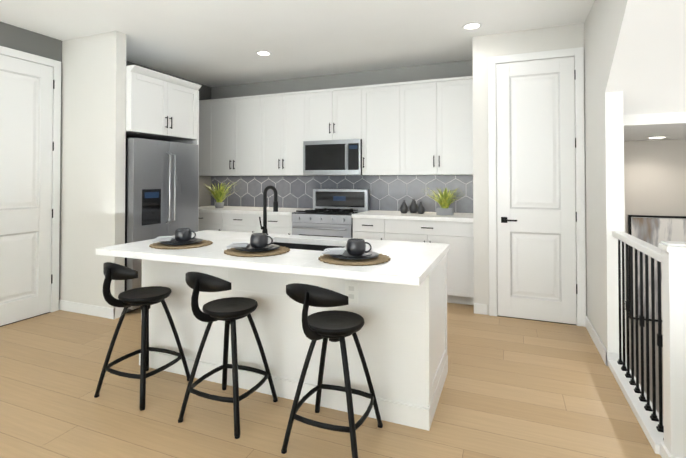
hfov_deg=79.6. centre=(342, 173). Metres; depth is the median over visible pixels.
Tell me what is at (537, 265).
pantry door
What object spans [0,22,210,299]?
wall
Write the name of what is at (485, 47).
wall
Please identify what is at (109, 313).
baseboard
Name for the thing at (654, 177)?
wall
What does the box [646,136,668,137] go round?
recessed light
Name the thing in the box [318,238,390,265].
place setting
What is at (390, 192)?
tile backsplash
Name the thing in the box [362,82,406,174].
upper cabinet
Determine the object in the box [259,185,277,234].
tap
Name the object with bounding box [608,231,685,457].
stair railing
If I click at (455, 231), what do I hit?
base cabinet
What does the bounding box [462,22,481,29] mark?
recessed light
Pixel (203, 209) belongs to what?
countertop
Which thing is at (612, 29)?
wall
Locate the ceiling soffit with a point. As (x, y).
(654, 97)
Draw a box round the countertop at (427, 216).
[352,210,472,221]
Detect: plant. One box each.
[204,182,233,207]
[426,187,458,214]
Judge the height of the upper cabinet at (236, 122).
1.096 m
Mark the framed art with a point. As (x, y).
(653, 230)
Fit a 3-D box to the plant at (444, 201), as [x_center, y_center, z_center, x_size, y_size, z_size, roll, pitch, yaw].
[1.143,0.306,4.650,0.572,0.313,0.545,0,-1,22]
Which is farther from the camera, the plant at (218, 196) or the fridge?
the plant at (218, 196)
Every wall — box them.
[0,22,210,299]
[60,31,125,307]
[211,60,685,413]
[473,23,586,324]
[584,0,649,353]
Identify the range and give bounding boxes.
[292,189,369,237]
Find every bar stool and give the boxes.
[94,262,189,410]
[178,271,277,438]
[281,283,382,457]
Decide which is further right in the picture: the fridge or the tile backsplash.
the tile backsplash
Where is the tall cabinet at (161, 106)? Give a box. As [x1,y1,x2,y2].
[126,65,201,220]
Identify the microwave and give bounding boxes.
[303,139,361,174]
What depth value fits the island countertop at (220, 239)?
2.60 m
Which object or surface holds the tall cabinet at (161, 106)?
on the floor
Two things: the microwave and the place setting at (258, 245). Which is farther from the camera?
the microwave
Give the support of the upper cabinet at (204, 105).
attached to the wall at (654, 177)
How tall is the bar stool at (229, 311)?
0.822 m
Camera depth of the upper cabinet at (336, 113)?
5.19 m
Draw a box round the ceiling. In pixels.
[0,0,594,86]
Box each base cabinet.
[198,214,225,230]
[226,214,261,232]
[262,214,292,234]
[353,218,391,239]
[392,218,473,304]
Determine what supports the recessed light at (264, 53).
in the ceiling
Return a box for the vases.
[400,199,424,213]
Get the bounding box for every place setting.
[149,228,212,249]
[224,233,289,256]
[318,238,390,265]
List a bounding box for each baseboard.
[59,300,116,318]
[585,315,609,365]
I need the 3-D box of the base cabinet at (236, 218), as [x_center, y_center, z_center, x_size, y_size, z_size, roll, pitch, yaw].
[-1.222,0.957,5.619,0.639,0.880,0.657,0,-1,22]
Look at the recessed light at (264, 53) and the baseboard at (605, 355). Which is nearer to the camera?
the baseboard at (605, 355)
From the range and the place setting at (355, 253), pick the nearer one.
the place setting at (355, 253)
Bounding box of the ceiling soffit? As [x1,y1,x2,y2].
[623,0,685,140]
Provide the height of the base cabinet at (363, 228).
0.880 m
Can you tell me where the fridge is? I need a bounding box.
[124,138,198,312]
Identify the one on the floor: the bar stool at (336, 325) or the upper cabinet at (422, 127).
the bar stool at (336, 325)
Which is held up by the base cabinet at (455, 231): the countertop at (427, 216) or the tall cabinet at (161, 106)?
the countertop at (427, 216)
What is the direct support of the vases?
on the countertop at (427, 216)
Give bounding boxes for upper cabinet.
[199,100,210,175]
[211,95,262,175]
[263,90,310,175]
[311,86,362,140]
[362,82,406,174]
[407,76,472,174]
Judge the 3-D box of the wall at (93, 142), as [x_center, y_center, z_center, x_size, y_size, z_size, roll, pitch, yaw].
[-2.500,0.005,4.107,0.770,2.740,0.110,0,-1,22]
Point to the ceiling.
(213, 43)
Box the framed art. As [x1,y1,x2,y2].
[628,215,685,321]
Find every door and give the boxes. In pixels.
[0,46,60,326]
[488,47,585,326]
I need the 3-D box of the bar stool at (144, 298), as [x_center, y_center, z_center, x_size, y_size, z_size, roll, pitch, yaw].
[-1.269,0.940,2.580,0.413,0.822,0.455,0,-1,22]
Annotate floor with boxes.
[0,302,661,457]
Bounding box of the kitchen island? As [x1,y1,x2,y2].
[136,238,448,430]
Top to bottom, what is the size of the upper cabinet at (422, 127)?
1.096 m
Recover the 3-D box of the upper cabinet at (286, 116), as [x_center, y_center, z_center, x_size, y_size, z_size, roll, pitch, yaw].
[-0.751,-0.525,5.629,0.801,1.096,0.327,0,-1,22]
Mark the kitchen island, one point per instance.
(397, 302)
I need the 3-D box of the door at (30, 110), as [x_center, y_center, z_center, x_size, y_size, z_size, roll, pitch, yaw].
[-3.031,0.112,3.713,0.069,2.515,0.965,0,-1,22]
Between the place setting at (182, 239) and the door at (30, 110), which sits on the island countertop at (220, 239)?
the place setting at (182, 239)
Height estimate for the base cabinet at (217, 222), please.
0.880 m
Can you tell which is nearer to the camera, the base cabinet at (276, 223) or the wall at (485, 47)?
the wall at (485, 47)
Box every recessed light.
[256,51,271,55]
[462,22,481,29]
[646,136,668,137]
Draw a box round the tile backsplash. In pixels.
[211,175,472,212]
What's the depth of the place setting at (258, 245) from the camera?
2.48 m
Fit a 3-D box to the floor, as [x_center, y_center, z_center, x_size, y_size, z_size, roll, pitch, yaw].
[-1.239,1.400,1.729,5.110,0.120,8.120,0,-1,22]
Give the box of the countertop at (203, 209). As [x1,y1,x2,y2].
[199,206,304,213]

